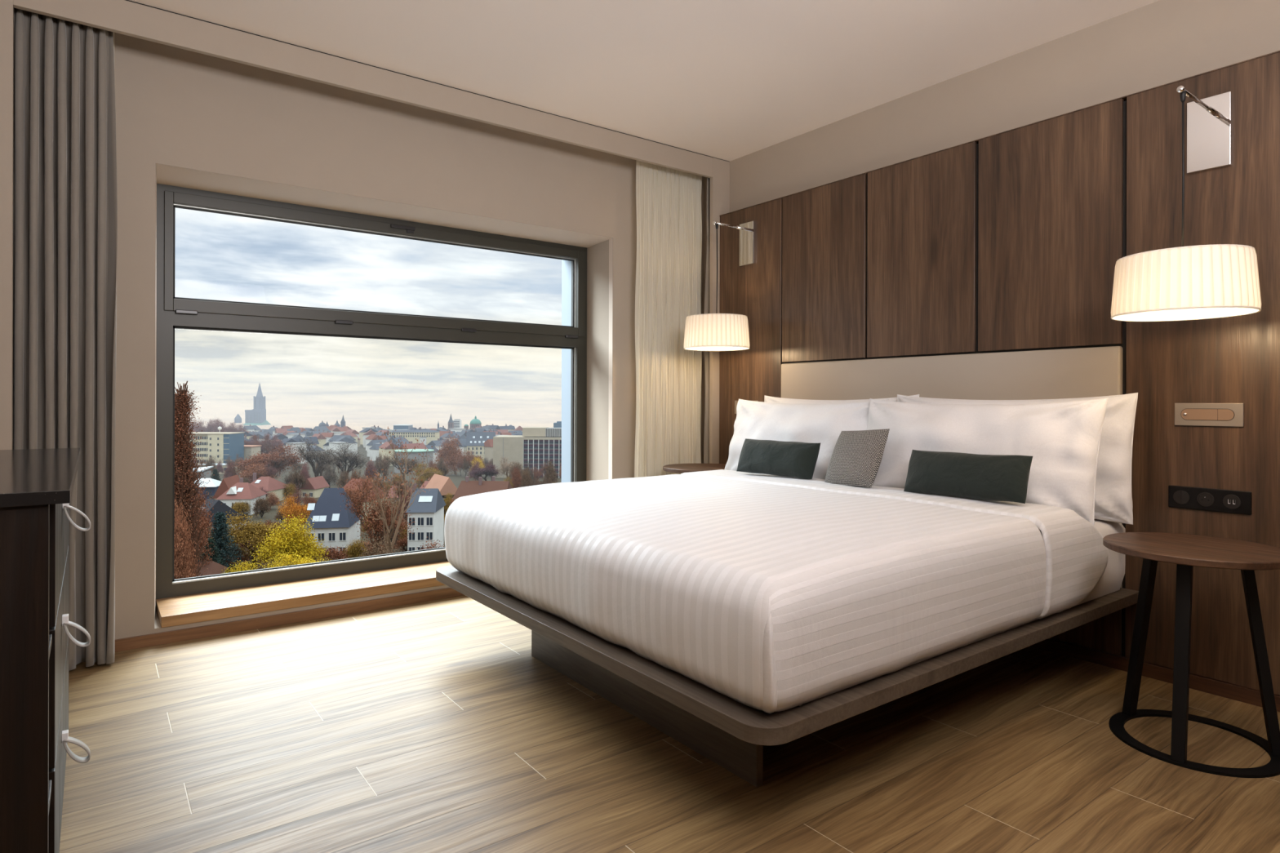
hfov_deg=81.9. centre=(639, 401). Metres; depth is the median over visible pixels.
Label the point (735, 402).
light panel
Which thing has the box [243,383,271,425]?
cathedral
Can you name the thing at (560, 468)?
tree
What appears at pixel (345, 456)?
tree
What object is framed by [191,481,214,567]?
tree
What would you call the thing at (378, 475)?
tree
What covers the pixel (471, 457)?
tree
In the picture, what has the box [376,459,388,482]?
tree
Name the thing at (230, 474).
tree
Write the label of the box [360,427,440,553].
tree
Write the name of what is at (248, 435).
house
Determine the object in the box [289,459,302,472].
tree
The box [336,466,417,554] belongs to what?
tree
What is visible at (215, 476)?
conifer tree
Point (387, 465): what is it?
tree
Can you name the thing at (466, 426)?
domed church
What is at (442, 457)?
tree
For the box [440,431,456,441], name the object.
house
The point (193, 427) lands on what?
tree
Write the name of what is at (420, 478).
tree
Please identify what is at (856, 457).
cushion
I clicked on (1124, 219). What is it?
trim
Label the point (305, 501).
tree
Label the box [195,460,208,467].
tree
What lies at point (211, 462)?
tree
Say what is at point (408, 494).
tree
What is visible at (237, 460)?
tree
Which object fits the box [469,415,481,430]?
domed church
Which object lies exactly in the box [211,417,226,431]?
tree
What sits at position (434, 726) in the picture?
floor
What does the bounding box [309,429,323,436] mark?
house
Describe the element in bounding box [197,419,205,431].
tree
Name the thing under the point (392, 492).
house
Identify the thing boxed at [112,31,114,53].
curtain
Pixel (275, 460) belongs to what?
tree
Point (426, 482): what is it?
house
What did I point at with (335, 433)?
house
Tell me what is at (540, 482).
tree
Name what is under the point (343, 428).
house
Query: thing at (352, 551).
bush
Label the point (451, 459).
tree
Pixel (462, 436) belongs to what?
house
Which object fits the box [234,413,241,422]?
tower
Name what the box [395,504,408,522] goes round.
tree
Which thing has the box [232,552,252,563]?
bush
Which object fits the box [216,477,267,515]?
villa
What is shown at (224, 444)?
office block
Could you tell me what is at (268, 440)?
tree
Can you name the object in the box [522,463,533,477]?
tree
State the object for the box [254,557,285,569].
bush
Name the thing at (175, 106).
wall
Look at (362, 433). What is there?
house
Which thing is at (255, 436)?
tree
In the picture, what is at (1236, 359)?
wall panel
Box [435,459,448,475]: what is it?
tree
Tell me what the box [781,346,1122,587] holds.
headboard
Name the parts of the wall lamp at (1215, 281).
knob, cord, lamp shade, arm, wall plate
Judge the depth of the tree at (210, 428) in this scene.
639.95 m
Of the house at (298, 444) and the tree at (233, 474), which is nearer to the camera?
the tree at (233, 474)
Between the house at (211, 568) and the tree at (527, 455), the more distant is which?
the tree at (527, 455)
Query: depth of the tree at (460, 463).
386.82 m
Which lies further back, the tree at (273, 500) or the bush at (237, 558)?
the tree at (273, 500)
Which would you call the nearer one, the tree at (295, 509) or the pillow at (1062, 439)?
the pillow at (1062, 439)
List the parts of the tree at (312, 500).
crown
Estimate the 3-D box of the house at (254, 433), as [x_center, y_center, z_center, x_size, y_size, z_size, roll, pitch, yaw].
[-320.280,33.820,620.147,17.785,16.705,10.673,0,0,9]
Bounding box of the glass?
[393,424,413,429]
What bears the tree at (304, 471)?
on the ground
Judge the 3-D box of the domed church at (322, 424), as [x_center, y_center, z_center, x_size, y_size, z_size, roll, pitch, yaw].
[-387.506,33.546,899.949,8.366,20.883,8.467,0,0,0]
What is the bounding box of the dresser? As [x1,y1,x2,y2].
[0,448,90,852]
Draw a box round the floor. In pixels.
[59,595,1279,852]
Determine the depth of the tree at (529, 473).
250.36 m
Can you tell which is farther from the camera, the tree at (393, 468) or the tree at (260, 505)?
the tree at (393, 468)
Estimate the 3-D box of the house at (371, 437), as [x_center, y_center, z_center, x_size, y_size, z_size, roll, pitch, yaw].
[-219.533,34.704,608.183,9.219,15.489,14.126,0,0,-41]
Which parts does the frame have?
plinth panel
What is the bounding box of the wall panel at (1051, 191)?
[977,97,1123,351]
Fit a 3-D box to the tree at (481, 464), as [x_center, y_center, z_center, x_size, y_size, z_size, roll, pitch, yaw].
[-79.168,32.297,360.740,9.577,11.594,11.295,0,0,11]
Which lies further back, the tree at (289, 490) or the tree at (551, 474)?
the tree at (551, 474)
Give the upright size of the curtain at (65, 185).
2.589 m
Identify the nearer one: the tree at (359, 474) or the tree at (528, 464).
the tree at (359, 474)
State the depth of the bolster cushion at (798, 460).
3.56 m
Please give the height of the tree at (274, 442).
21.754 m
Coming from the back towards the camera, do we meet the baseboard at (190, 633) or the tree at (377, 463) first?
the tree at (377, 463)
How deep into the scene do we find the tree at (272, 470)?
301.48 m
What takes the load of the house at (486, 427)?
on the ground
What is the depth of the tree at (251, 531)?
135.82 m
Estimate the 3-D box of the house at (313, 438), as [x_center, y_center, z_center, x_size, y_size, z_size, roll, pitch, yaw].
[-254.875,34.789,570.528,9.185,15.126,13.747,0,0,-41]
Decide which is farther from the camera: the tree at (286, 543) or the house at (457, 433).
the house at (457, 433)
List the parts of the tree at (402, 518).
crown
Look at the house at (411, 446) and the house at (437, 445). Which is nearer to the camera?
the house at (411, 446)
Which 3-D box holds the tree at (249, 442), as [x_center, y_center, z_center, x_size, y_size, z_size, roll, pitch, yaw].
[-247.268,29.822,470.185,12.017,21.290,11.981,0,0,1]
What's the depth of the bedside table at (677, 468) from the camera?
4.36 m
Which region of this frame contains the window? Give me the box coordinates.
[154,183,586,599]
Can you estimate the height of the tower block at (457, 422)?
23.974 m
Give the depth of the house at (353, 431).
720.13 m
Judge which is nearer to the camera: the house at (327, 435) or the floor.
the floor
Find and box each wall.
[0,0,13,449]
[114,32,704,639]
[154,259,571,605]
[703,0,1279,438]
[709,157,729,463]
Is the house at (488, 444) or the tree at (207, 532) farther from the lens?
the house at (488, 444)
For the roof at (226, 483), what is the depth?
215.98 m
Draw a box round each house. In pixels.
[194,560,227,576]
[200,498,249,534]
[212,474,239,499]
[241,430,252,439]
[243,424,254,431]
[248,431,271,435]
[249,472,289,501]
[251,433,273,441]
[253,425,260,431]
[264,427,275,435]
[270,433,288,439]
[275,426,287,435]
[280,425,293,429]
[280,438,297,457]
[282,431,295,435]
[284,442,306,463]
[285,433,305,438]
[287,431,306,436]
[288,426,300,432]
[290,438,303,442]
[291,432,303,440]
[302,436,319,446]
[303,488,362,559]
[304,427,314,431]
[307,443,324,462]
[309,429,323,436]
[311,431,325,448]
[313,426,329,431]
[320,431,333,443]
[323,438,333,453]
[325,425,333,431]
[328,433,355,441]
[328,441,348,458]
[330,431,344,435]
[333,426,348,431]
[333,436,358,455]
[340,431,357,442]
[342,478,387,519]
[346,429,359,437]
[357,437,359,446]
[359,427,377,444]
[363,428,376,447]
[365,434,377,450]
[366,437,386,457]
[368,441,382,461]
[371,433,386,440]
[375,431,387,435]
[376,430,389,434]
[378,440,399,466]
[385,435,395,441]
[386,484,412,504]
[387,435,408,444]
[388,429,408,431]
[393,438,404,444]
[399,441,427,449]
[404,483,445,551]
[411,427,427,430]
[418,436,426,444]
[419,480,429,488]
[424,473,457,500]
[425,444,439,463]
[427,438,441,446]
[434,439,449,449]
[439,431,451,436]
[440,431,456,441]
[448,428,466,432]
[452,475,512,500]
[453,431,466,435]
[454,439,466,457]
[458,434,466,439]
[466,430,495,462]
[474,426,484,431]
[482,424,493,430]
[483,429,498,435]
[484,439,493,462]
[485,423,498,430]
[494,428,508,433]
[497,424,515,431]
[499,432,511,435]
[508,430,521,432]
[513,426,522,431]
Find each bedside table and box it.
[662,463,725,473]
[1102,532,1279,777]
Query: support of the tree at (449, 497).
on the ground
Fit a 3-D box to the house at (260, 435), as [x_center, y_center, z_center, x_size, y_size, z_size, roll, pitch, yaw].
[-304.568,34.005,595.954,17.407,16.421,10.777,0,0,10]
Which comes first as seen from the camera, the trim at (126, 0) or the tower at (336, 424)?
the trim at (126, 0)
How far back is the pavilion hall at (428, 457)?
411.97 m
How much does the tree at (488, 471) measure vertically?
8.984 m
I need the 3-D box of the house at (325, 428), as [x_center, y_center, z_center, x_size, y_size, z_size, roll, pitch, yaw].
[-330.403,33.841,763.350,14.609,16.608,11.425,0,0,-42]
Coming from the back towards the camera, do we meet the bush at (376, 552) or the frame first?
the bush at (376, 552)
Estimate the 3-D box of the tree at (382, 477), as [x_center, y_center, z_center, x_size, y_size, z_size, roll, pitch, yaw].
[-74.672,26.057,213.776,4.331,9.763,6.116,0,0,8]
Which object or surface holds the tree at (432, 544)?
on the ground
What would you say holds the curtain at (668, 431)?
hanging from the ceiling
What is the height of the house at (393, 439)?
18.115 m
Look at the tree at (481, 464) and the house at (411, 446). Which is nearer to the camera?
the tree at (481, 464)
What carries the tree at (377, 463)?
on the ground
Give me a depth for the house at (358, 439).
657.53 m
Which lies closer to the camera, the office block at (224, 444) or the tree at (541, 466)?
the tree at (541, 466)
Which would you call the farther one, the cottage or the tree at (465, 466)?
the tree at (465, 466)
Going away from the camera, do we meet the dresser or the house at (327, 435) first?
the dresser
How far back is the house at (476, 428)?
730.13 m
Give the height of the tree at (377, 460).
12.173 m
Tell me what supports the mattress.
on the frame
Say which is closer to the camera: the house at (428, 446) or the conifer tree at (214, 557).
the conifer tree at (214, 557)
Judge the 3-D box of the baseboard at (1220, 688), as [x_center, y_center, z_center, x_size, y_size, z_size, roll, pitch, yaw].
[2.582,1.032,1.986,0.030,0.050,6.950,0,0,-37]
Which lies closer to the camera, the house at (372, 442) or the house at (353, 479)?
the house at (353, 479)
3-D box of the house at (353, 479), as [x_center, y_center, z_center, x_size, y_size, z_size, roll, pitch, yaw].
[-75.914,27.847,200.000,9.948,13.852,12.800,0,0,12]
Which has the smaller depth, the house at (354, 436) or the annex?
the annex
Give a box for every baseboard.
[114,587,463,652]
[1029,638,1279,711]
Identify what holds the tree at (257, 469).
on the ground
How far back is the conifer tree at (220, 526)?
127.59 m
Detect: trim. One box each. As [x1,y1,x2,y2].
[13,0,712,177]
[126,0,728,161]
[719,50,1279,216]
[782,100,1126,656]
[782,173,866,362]
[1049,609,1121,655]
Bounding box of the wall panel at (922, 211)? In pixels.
[866,141,976,357]
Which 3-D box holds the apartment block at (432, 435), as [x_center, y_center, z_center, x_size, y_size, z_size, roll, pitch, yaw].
[-171.124,33.095,560.000,35.502,22.973,12.800,0,0,0]
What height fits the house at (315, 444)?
13.915 m
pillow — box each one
[724,398,888,479]
[764,394,919,403]
[866,398,1107,524]
[897,392,1137,524]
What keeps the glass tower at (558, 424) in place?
on the ground
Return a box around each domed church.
[318,421,325,426]
[463,424,468,430]
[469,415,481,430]
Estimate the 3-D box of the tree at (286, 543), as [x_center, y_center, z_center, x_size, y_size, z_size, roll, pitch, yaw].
[-62.433,25.446,131.183,13.255,11.287,11.238,0,0,-39]
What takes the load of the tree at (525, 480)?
on the ground
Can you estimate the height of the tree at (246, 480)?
5.546 m
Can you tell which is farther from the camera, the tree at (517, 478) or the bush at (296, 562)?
the tree at (517, 478)
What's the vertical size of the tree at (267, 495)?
5.956 m
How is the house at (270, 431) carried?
on the ground
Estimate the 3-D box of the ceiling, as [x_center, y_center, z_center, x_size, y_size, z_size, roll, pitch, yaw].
[0.991,-1.646,0.968,4.150,0.150,7.220,0,0,-37]
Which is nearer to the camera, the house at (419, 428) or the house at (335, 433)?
the house at (335, 433)
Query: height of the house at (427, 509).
15.848 m
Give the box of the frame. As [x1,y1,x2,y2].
[435,565,1138,786]
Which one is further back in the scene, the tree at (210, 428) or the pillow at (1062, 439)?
the tree at (210, 428)
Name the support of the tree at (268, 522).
on the ground
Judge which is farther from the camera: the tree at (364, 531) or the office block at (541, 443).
the office block at (541, 443)
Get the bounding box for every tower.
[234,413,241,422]
[333,420,340,426]
[340,415,345,427]
[448,413,453,431]
[553,421,561,427]
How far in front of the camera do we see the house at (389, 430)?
693.30 m
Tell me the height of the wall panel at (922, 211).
0.968 m
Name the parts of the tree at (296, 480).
crown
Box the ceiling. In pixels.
[129,0,1159,161]
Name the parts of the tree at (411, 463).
crown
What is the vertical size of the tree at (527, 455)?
12.745 m
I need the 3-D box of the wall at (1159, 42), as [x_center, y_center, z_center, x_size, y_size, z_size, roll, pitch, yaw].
[2.627,-0.205,2.173,0.120,2.724,7.200,0,0,-37]
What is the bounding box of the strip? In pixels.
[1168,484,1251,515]
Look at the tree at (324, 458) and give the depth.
298.91 m
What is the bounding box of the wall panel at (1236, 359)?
[1124,52,1279,695]
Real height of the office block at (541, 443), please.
27.586 m
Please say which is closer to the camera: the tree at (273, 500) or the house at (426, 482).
the tree at (273, 500)
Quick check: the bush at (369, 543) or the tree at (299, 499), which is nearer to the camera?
the bush at (369, 543)
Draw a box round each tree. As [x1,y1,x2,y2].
[173,381,222,577]
[173,492,199,579]
[188,420,200,431]
[189,419,203,431]
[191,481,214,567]
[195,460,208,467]
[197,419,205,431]
[198,538,228,567]
[200,511,244,573]
[202,524,210,538]
[203,418,216,431]
[205,455,217,474]
[208,507,284,567]
[209,468,222,481]
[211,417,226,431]
[216,461,223,474]
[221,462,236,478]
[222,558,261,573]
[224,455,236,469]
[224,540,244,559]
[225,421,239,431]
[226,441,306,476]
[227,461,242,475]
[231,500,251,515]
[235,422,248,431]
[235,453,242,467]
[237,536,253,553]
[239,462,281,481]
[240,476,251,483]
[244,433,260,444]
[248,512,328,569]
[250,496,271,518]
[252,433,266,453]
[256,432,271,455]
[259,485,274,497]
[260,433,278,455]
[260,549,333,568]
[264,462,281,478]
[264,520,281,532]
[266,490,282,509]
[269,431,284,458]
[272,507,287,522]
[275,493,311,527]
[280,485,305,506]
[282,471,293,484]
[282,482,297,499]
[288,466,311,497]
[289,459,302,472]
[290,436,341,476]
[294,501,311,525]
[298,460,311,480]
[302,493,317,511]
[315,462,324,476]
[321,462,339,488]
[326,440,374,478]
[335,471,349,488]
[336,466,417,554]
[337,475,382,509]
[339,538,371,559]
[349,468,359,479]
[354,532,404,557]
[355,466,365,479]
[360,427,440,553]
[360,515,373,533]
[363,460,379,479]
[373,476,389,489]
[373,503,399,550]
[374,452,382,464]
[374,455,386,478]
[374,475,386,491]
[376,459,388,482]
[377,454,391,480]
[379,450,430,482]
[384,468,396,485]
[391,472,411,502]
[391,474,402,485]
[394,518,407,539]
[394,533,407,551]
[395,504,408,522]
[396,482,411,523]
[396,524,407,547]
[408,536,444,551]
[412,460,445,480]
[413,475,425,486]
[426,434,465,475]
[427,460,435,468]
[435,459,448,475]
[436,457,444,474]
[443,497,451,515]
[444,492,453,504]
[456,448,486,477]
[456,458,462,475]
[461,457,471,476]
[466,463,502,480]
[468,455,484,474]
[469,460,482,480]
[482,457,490,467]
[486,459,495,479]
[493,455,519,479]
[503,475,513,482]
[506,461,527,479]
[509,466,523,488]
[520,466,530,487]
[520,467,533,485]
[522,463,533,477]
[523,454,531,471]
[528,472,540,485]
[529,460,542,484]
[533,466,544,479]
[533,480,544,485]
[539,462,548,475]
[542,460,559,484]
[556,463,561,478]
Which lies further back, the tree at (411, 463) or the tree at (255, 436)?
the tree at (255, 436)
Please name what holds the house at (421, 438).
on the ground
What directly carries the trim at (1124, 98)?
attached to the wall at (1159, 42)
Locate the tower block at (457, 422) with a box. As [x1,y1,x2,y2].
[453,418,461,428]
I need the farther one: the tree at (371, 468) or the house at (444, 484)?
the tree at (371, 468)
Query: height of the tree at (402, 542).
5.151 m
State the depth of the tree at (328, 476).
271.10 m
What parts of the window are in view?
sash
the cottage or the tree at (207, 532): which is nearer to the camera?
the tree at (207, 532)
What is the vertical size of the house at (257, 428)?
16.206 m
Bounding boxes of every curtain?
[12,7,117,671]
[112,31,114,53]
[634,160,702,477]
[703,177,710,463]
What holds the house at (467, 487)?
on the ground
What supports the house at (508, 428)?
on the ground
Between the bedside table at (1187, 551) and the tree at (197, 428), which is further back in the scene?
the tree at (197, 428)
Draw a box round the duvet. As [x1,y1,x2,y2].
[444,469,1108,714]
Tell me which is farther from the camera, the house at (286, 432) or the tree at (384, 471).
the house at (286, 432)
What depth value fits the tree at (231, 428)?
645.60 m
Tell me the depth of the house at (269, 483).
230.70 m
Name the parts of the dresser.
panel, drawer, drawer, drawer, panel, handle, handle, handle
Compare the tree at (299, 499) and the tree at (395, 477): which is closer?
the tree at (299, 499)
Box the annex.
[199,463,241,474]
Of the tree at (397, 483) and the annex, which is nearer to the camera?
the tree at (397, 483)
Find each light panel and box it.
[734,400,758,413]
[1174,403,1244,426]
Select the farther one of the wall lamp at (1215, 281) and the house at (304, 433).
the house at (304, 433)
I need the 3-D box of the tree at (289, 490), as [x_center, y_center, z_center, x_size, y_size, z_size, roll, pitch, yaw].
[-112.476,28.757,236.079,6.667,6.016,6.782,0,0,-14]
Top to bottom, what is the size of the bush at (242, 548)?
4.242 m
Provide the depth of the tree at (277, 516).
184.43 m
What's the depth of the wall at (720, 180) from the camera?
4.76 m
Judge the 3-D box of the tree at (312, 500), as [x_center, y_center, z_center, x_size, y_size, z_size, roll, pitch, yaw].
[-91.728,27.941,204.920,5.219,5.788,5.234,0,0,9]
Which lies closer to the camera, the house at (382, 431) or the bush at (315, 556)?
the bush at (315, 556)
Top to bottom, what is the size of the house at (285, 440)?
16.877 m
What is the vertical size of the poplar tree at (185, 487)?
33.811 m
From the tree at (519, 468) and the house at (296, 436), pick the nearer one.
the tree at (519, 468)
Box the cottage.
[300,475,329,497]
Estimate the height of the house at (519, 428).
16.565 m
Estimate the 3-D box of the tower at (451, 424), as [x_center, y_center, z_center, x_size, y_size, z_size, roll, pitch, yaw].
[-217.984,29.061,850.000,6.663,30.783,6.663,0,0,0]
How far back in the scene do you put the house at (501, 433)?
613.63 m
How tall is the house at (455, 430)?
16.473 m
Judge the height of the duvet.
0.358 m
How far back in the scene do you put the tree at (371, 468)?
309.84 m
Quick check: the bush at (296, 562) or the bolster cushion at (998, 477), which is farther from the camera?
the bush at (296, 562)
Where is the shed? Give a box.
[192,466,213,478]
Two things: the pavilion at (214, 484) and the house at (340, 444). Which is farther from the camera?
the house at (340, 444)
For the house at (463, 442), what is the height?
16.817 m
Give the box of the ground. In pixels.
[190,444,561,570]
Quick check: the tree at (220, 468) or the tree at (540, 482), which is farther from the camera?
the tree at (220, 468)
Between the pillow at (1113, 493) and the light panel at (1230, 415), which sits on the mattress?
the pillow at (1113, 493)
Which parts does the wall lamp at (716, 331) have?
lamp shade, cord, arm, wall plate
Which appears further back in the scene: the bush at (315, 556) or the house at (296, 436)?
the house at (296, 436)
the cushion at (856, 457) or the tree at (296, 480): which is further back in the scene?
the tree at (296, 480)
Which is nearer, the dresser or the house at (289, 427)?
the dresser
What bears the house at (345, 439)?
on the ground
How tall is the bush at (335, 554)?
4.405 m
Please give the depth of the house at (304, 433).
622.38 m
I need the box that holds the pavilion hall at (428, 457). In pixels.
[394,448,434,473]
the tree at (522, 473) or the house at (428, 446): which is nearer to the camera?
the tree at (522, 473)
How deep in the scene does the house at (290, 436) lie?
598.10 m
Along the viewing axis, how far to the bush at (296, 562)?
116.63 m
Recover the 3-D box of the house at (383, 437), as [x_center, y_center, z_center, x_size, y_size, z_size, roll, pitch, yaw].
[-202.507,33.919,577.942,15.724,17.152,8.922,0,0,12]
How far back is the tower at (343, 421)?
897.86 m
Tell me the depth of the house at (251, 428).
781.02 m
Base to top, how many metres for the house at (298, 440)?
16.703 m
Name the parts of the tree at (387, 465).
crown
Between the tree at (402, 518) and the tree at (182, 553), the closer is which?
the tree at (182, 553)
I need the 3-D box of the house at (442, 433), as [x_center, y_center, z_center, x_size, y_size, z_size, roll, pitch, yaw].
[-176.825,34.617,665.893,16.624,15.898,9.467,0,0,44]
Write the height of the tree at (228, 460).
11.951 m
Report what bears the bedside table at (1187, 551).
on the floor
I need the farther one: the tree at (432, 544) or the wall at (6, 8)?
the tree at (432, 544)
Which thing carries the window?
attached to the wall at (175, 106)
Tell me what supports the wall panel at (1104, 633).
attached to the wall at (1159, 42)
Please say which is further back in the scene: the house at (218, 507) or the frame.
the house at (218, 507)
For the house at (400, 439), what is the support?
on the ground
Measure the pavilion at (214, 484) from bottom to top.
8.007 m
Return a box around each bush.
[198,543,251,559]
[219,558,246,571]
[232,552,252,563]
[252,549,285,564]
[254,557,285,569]
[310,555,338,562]
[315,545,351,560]
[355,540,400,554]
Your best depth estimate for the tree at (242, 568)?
114.46 m
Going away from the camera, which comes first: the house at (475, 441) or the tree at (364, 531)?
the tree at (364, 531)
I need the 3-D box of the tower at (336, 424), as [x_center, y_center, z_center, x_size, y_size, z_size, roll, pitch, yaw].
[-371.632,33.299,905.000,6.676,21.466,6.676,0,0,0]
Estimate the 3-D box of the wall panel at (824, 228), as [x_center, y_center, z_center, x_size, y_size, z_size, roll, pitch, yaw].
[1.015,-0.715,4.114,0.018,0.968,0.578,0,0,-37]
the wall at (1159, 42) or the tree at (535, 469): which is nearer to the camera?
the wall at (1159, 42)
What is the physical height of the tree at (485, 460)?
9.838 m
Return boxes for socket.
[1173,490,1189,504]
[1196,492,1213,506]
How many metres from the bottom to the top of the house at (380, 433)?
16.835 m
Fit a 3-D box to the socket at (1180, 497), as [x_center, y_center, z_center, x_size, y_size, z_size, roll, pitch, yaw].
[2.010,0.355,2.739,0.003,0.052,0.052,0,0,-37]
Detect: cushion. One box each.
[737,438,820,479]
[824,428,889,487]
[903,449,1032,503]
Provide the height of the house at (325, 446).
13.889 m
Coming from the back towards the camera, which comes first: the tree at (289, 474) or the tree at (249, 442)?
the tree at (249, 442)
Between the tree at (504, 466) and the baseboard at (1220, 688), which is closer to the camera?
the baseboard at (1220, 688)
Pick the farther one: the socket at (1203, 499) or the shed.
the shed
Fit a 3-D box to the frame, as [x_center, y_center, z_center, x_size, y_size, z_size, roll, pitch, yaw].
[0.510,0.889,3.020,2.063,0.325,1.980,0,0,-37]
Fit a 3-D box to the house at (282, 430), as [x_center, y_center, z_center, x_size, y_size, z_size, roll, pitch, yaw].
[-333.082,32.759,684.669,9.326,18.757,12.246,0,0,-35]
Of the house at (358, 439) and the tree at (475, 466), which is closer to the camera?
the tree at (475, 466)
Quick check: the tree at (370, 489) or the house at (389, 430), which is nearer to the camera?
the tree at (370, 489)
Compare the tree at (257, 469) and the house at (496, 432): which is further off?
the house at (496, 432)
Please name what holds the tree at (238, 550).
on the ground
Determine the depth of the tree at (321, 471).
266.77 m
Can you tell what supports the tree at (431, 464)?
on the ground
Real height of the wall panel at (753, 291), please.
2.200 m
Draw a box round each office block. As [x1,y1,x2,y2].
[188,426,244,465]
[493,426,561,478]
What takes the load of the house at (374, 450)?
on the ground
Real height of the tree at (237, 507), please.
4.760 m
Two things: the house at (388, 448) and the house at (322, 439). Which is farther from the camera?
the house at (322, 439)
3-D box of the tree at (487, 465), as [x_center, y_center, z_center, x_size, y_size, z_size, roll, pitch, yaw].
[-66.693,30.998,332.185,6.496,10.661,6.548,0,0,15]
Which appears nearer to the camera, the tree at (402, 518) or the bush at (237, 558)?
the bush at (237, 558)
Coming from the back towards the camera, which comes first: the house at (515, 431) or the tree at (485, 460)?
the house at (515, 431)
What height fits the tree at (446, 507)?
6.131 m
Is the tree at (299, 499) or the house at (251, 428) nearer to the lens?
the tree at (299, 499)
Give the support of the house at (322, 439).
on the ground
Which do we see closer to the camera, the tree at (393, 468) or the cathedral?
the tree at (393, 468)
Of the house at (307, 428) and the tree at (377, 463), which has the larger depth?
the house at (307, 428)
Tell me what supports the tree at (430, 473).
on the ground
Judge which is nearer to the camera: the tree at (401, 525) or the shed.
the tree at (401, 525)
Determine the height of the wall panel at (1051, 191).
0.968 m
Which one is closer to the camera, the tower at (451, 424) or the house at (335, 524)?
the house at (335, 524)
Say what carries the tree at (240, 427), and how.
on the ground
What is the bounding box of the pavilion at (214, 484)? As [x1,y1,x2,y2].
[194,478,221,499]
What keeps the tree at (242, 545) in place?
on the ground
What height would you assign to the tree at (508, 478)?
5.239 m
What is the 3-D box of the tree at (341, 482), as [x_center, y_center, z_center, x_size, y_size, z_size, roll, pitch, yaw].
[-105.515,28.360,263.021,5.918,8.367,5.018,0,0,-15]
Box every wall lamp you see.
[683,220,754,351]
[1111,85,1261,321]
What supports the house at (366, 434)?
on the ground
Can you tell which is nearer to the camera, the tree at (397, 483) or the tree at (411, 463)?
the tree at (397, 483)
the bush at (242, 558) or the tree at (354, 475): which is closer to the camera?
the bush at (242, 558)
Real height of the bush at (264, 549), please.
4.347 m
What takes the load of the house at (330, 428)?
on the ground
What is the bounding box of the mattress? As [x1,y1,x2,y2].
[786,519,1125,710]
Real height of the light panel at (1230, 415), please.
0.083 m
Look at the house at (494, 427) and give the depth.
795.36 m
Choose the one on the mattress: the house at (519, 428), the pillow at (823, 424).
the pillow at (823, 424)
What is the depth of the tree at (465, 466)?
356.88 m
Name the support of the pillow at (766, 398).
on the mattress
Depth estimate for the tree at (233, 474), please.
273.96 m
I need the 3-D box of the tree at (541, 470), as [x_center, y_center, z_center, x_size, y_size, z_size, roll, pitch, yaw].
[-34.615,25.698,247.219,4.662,12.374,3.302,0,0,-32]
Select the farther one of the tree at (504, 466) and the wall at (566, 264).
the tree at (504, 466)
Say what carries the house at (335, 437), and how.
on the ground
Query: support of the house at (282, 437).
on the ground
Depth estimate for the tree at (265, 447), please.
467.74 m
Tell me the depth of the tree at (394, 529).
150.05 m
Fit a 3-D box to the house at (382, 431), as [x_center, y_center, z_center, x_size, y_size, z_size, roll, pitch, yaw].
[-226.611,33.910,653.123,11.131,17.038,14.498,0,0,33]
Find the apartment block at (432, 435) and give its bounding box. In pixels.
[388,430,439,444]
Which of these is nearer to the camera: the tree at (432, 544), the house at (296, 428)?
the tree at (432, 544)
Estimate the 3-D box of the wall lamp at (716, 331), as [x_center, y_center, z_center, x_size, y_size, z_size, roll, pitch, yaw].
[0.499,-0.708,4.366,0.507,0.796,0.386,0,0,-37]
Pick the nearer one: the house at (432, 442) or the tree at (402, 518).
the tree at (402, 518)
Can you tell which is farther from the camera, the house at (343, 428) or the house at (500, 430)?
the house at (500, 430)
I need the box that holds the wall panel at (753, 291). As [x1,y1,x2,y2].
[719,198,782,464]
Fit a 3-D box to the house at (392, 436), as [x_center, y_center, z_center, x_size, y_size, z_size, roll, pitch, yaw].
[-186.498,33.860,555.264,9.807,17.358,11.360,0,0,-30]

